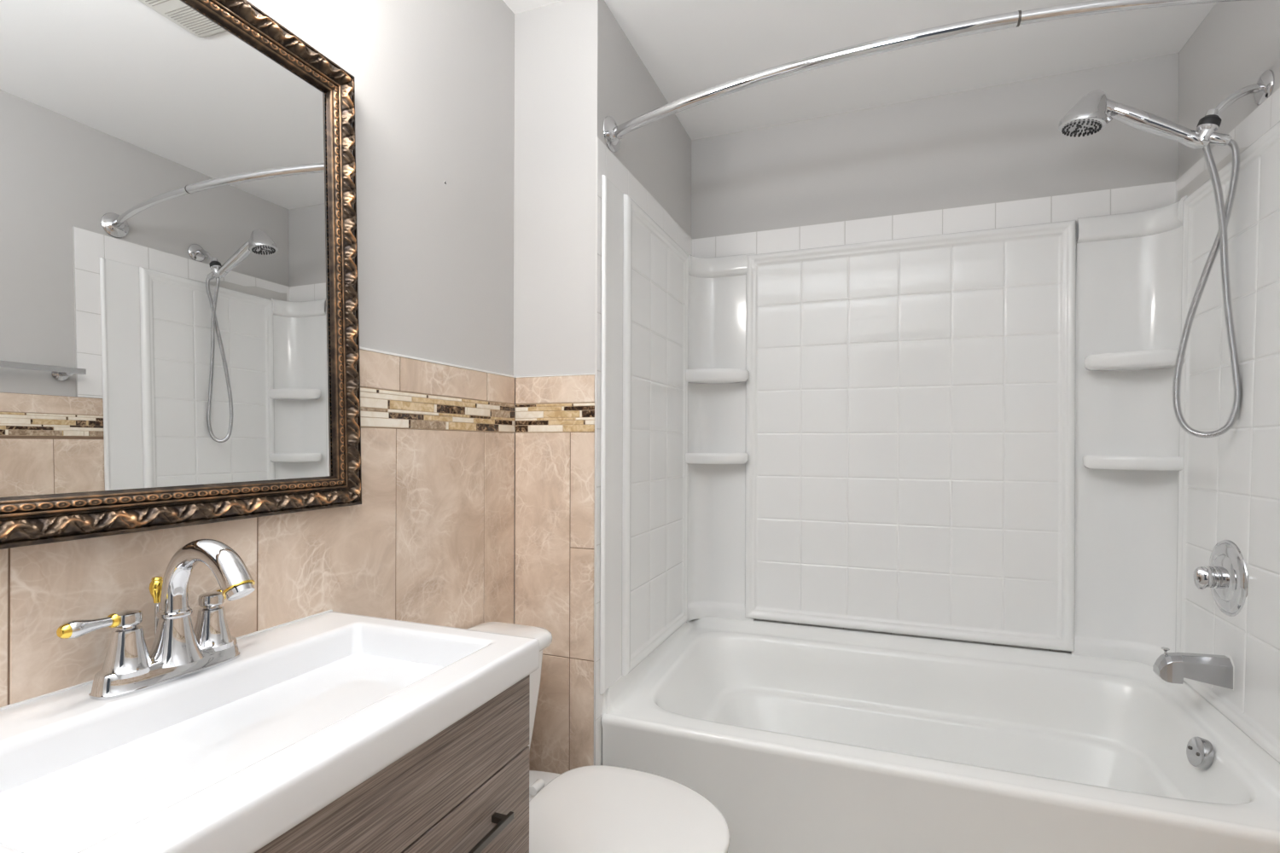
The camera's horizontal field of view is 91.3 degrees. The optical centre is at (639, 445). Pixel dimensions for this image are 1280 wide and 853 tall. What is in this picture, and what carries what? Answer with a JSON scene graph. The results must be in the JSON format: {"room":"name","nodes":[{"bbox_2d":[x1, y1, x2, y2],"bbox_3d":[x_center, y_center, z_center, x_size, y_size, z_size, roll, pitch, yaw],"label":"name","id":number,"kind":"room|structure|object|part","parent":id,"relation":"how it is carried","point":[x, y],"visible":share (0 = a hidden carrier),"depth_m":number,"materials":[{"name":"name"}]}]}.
{"room":"bathroom","nodes":[
{"label":"bathroom","id":0,"kind":"room"},
{"bbox_2d":[0,0,515,707],"bbox_3d":[-0.867,-0.023,0.496,0.090,2.340,2.697,0,0,21],"label":"wall","id":1,"kind":"structure","parent":0,"point":[430,539],"depth_m":1.33,"materials":[{"name":"grey paint"}]},
{"bbox_2d":[0,0,361,549],"bbox_3d":[-0.656,-0.287,0.850,0.035,0.810,0.730,0,0,20],"label":"framed mirror","id":2,"kind":"object","parent":1,"relation":"attached to","point":[179,320],"visible":1,"depth_m":0.88,"materials":[{"name":"brown metal"}]},
{"bbox_2d":[513,0,692,774],"bbox_3d":[-0.095,-0.020,2.141,0.339,2.340,0.968,0,0,21],"label":"wall","id":3,"kind":"structure","parent":0,"point":[576,66],"depth_m":1.68,"materials":[{"name":"grey paint"}]},
{"bbox_2d":[502,0,1215,139],"bbox_3d":[0.171,-1.219,0.603,1.979,0.060,3.645,0,0,21],"label":"ceiling","id":4,"kind":"structure","parent":0,"point":[687,47],"depth_m":1.86,"materials":[{"name":"white paint"}]},
{"bbox_2d":[691,52,1178,653],"bbox_3d":[0.971,-0.017,2.190,1.626,2.340,0.104,0,0,21],"label":"wall","id":5,"kind":"structure","parent":0,"point":[997,156],"depth_m":2.12,"materials":[{"name":"grey paint"}]},
{"bbox_2d":[1175,0,1279,202],"bbox_3d":[0.987,-0.015,0.232,0.144,2.342,3.545,0,0,21],"label":"wall","id":6,"kind":"structure","parent":0,"point":[1236,42],"depth_m":1.61,"materials":[{"name":"grey paint"}]},
{"bbox_2d":[603,0,1251,152],"bbox_3d":[0.613,-0.849,1.395,1.539,0.092,0.189,0,0,21],"label":"curtain rod","id":7,"kind":"object","parent":6,"relation":"attached to","point":[613,132],"visible":1,"depth_m":1.33,"materials":[{"name":"silver metal"}]},
{"bbox_2d":[1181,69,1274,149],"bbox_3d":[1.386,-0.791,1.485,0.151,0.156,0.074,0,0,21],"label":"holder","id":8,"kind":"object","parent":6,"relation":"attached to","point":[1207,126],"visible":1,"depth_m":1.48,"materials":[{"name":"silver metal"}]},
{"bbox_2d":[1058,90,1242,438],"bbox_3d":[1.261,-0.459,1.560,0.372,0.884,0.105,0,0,21],"label":"shower","id":9,"kind":"object","parent":8,"relation":"attached to","point":[1089,115],"visible":0.99,"depth_m":1.53,"materials":[{"name":"silver metal"}]},
{"bbox_2d":[1209,132,1232,145],"bbox_3d":[1.374,-0.735,1.499,0.065,0.043,0.025,0,0,25],"label":"outlet","id":10,"kind":"object","parent":8,"relation":"attached to","point":[1216,138],"depth_m":1.49,"materials":[{"name":"silver metal"}]},
{"bbox_3d":[0.162,1.181,0.603,1.979,0.060,3.645,0,0,21],"label":"floor","id":11,"kind":"structure","parent":0,"visible":0},
{"bbox_2d":[254,674,529,852],"bbox_3d":[-0.474,0.751,0.771,0.447,0.796,0.626,0,0,21],"label":"vanity cabinet","id":12,"kind":"object","parent":11,"relation":"on","point":[464,789],"visible":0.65,"depth_m":0.81,"materials":[{"name":"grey wood"}]},
{"bbox_2d":[0,610,539,852],"bbox_3d":[-0.478,0.354,0.773,0.440,0.104,0.635,0,0,21],"label":"sink","id":13,"kind":"object","parent":12,"relation":"in","point":[231,757],"visible":0.99,"depth_m":0.71,"materials":[{"name":"white ceramic"}]},
{"bbox_2d":[56,539,255,700],"bbox_3d":[-0.608,0.212,0.837,0.194,0.183,0.209,0,0,-20],"label":"sink faucet","id":14,"kind":"object","parent":13,"relation":"on","point":[178,651],"visible":1,"depth_m":0.80,"materials":[{"name":"silver metal"}]},
{"bbox_3d":[-0.648,0.213,0.743,0.021,0.021,0.057,0,0,21],"label":"lever","id":15,"kind":"part","parent":14,"relation":"part of","materials":[{"name":"silver metal"}]},
{"bbox_3d":[-0.639,0.253,0.780,0.053,0.061,0.053,0,0,21],"label":"handle","id":16,"kind":"part","parent":14,"relation":"part of","materials":[{"name":"silver metal"}]},
{"bbox_3d":[-0.639,0.215,0.780,0.030,0.018,0.030,0,0,21],"label":"handle","id":17,"kind":"part","parent":14,"relation":"part of","materials":[{"name":"silver metal"}]},
{"bbox_3d":[-0.649,0.195,0.841,0.018,0.034,0.018,0,0,21],"label":"brass knob","id":18,"kind":"part","parent":14,"relation":"part of","materials":[{"name":"gold metal"}]},
{"bbox_3d":[-0.649,0.246,0.841,0.005,0.085,0.005,0,0,21],"label":"lift rod","id":19,"kind":"part","parent":14,"relation":"part of","materials":[{"name":"silver metal"}]},
{"bbox_3d":[-0.621,0.290,0.829,0.058,0.028,0.177,0,0,21],"label":"deck plate","id":20,"kind":"part","parent":14,"relation":"part of","materials":[{"name":"silver metal"}]},
{"bbox_3d":[-0.559,0.171,0.805,0.150,0.099,0.036,0,0,21],"label":"spout","id":21,"kind":"part","parent":14,"relation":"part of","materials":[{"name":"silver metal"}]},
{"bbox_3d":[-0.601,0.216,0.878,0.030,0.018,0.030,0,0,21],"label":"handle","id":22,"kind":"part","parent":14,"relation":"part of","materials":[{"name":"silver metal"}]},
{"bbox_3d":[-0.602,0.253,0.878,0.053,0.061,0.053,0,0,21],"label":"handle","id":23,"kind":"part","parent":14,"relation":"part of","materials":[{"name":"silver metal"}]},
{"bbox_3d":[-0.299,0.613,0.703,0.022,0.272,0.626,0,0,21],"label":"drawer","id":24,"kind":"part","parent":12,"relation":"part of","materials":[{"name":"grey wood"}]},
{"bbox_3d":[-0.277,0.535,0.695,0.026,0.010,0.460,0,0,21],"label":"handle","id":25,"kind":"part","parent":12,"relation":"part of","materials":[{"name":"black metal"}]},
{"bbox_2d":[467,622,730,852],"bbox_3d":[-0.148,0.796,1.284,0.668,0.706,0.424,0,0,21],"label":"toilet","id":26,"kind":"object","parent":11,"relation":"on","point":[592,809],"visible":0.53,"depth_m":1.26,"materials":[{"name":"white ceramic"}]},
{"bbox_3d":[-0.365,0.463,1.369,0.190,0.042,0.424,0,0,21],"label":"tank lid","id":27,"kind":"part","parent":26,"relation":"part of","materials":[{"name":"white ceramic"}]},
{"bbox_3d":[-0.374,0.638,1.372,0.174,0.306,0.400,0,0,21],"label":"tank","id":28,"kind":"part","parent":26,"relation":"part of","materials":[{"name":"white ceramic"}]},
{"bbox_3d":[-0.135,0.965,1.279,0.585,0.370,0.352,0,0,21],"label":"bowl","id":29,"kind":"part","parent":26,"relation":"part of","materials":[{"name":"white ceramic"}]},
{"bbox_3d":[-0.033,0.748,1.240,0.422,0.023,0.380,0,0,21],"label":"lid","id":30,"kind":"part","parent":26,"relation":"part of","materials":[{"name":"white plastic"}]},
{"bbox_2d":[601,616,1279,852],"bbox_3d":[0.732,0.903,1.771,1.479,0.499,0.834,0,0,21],"label":"bathtub","id":31,"kind":"object","parent":11,"relation":"on","point":[804,739],"visible":0.91,"depth_m":1.64,"materials":[{"name":"white ceramic"}]},
{"bbox_2d":[599,121,1279,763],"bbox_3d":[0.752,-0.026,1.770,1.514,1.378,0.843,0,0,21],"label":"tub surround","id":32,"kind":"object","parent":31,"relation":"on","point":[977,435],"visible":0.94,"depth_m":2.02,"materials":[{"name":"white plastic"}]},
{"bbox_3d":[0.040,-0.027,1.988,0.022,1.370,0.736,0,0,21],"label":"panel","id":33,"kind":"part","parent":32,"relation":"part of","materials":[{"name":"white plastic"}]},
{"bbox_2d":[685,453,748,464],"bbox_3d":[0.285,0.049,2.321,0.225,0.040,0.132,0,0,21],"label":"shelf","id":34,"kind":"object","parent":32,"relation":"attached to","point":[690,458],"depth_m":2.27,"materials":[{"name":"white plastic"}]},
{"bbox_2d":[686,368,749,383],"bbox_3d":[0.286,-0.255,2.321,0.225,0.044,0.132,0,0,21],"label":"shelf","id":35,"kind":"object","parent":32,"relation":"attached to","point":[693,375],"depth_m":2.28,"materials":[{"name":"white plastic"}]},
{"bbox_3d":[0.880,-0.030,2.151,1.044,1.358,0.028,0,0,21],"label":"panel","id":36,"kind":"part","parent":32,"relation":"part of","materials":[{"name":"white plastic"}]},
{"bbox_2d":[1082,455,1183,471],"bbox_3d":[1.462,0.053,1.865,0.225,0.040,0.132,0,0,21],"label":"shelf","id":37,"kind":"object","parent":32,"relation":"attached to","point":[1090,462],"depth_m":1.83,"materials":[{"name":"white plastic"}]},
{"bbox_2d":[1083,349,1186,371],"bbox_3d":[1.466,-0.251,1.863,0.225,0.044,0.132,0,0,21],"label":"shelf","id":38,"kind":"object","parent":32,"relation":"attached to","point":[1153,359],"depth_m":1.84,"materials":[{"name":"white plastic"}]},
{"bbox_2d":[1152,646,1234,690],"bbox_3d":[1.364,0.547,1.540,0.152,0.083,0.066,0,0,21],"label":"tub spout","id":39,"kind":"object","parent":32,"relation":"attached to","point":[1171,667],"visible":1,"depth_m":1.52,"materials":[{"name":"silver metal"}]},
{"bbox_3d":[1.311,0.515,1.561,0.017,0.019,0.017,0,0,21],"label":"diverter knob","id":40,"kind":"part","parent":39,"relation":"part of","materials":[{"name":"silver metal"}]},
{"bbox_2d":[1192,540,1248,616],"bbox_3d":[1.408,0.325,1.538,0.077,0.186,0.186,0,0,21],"label":"shower valve","id":41,"kind":"object","parent":32,"relation":"attached to","point":[1226,576],"visible":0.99,"depth_m":1.51,"materials":[{"name":"silver metal"}]},
{"bbox_3d":[1.384,0.329,1.547,0.027,0.058,0.044,0,0,21],"label":"valve handle","id":42,"kind":"part","parent":41,"relation":"part of","materials":[{"name":"silver metal"}]},
{"bbox_3d":[1.414,-0.022,1.462,0.056,1.370,0.725,0,0,21],"label":"panel","id":43,"kind":"part","parent":32,"relation":"part of","materials":[{"name":"white plastic"}]},
{"bbox_3d":[1.330,0.732,1.487,0.037,0.070,0.070,0,0,21],"label":"overflow plate","id":44,"kind":"part","parent":31,"relation":"part of","materials":[{"name":"silver metal"}]}
]}

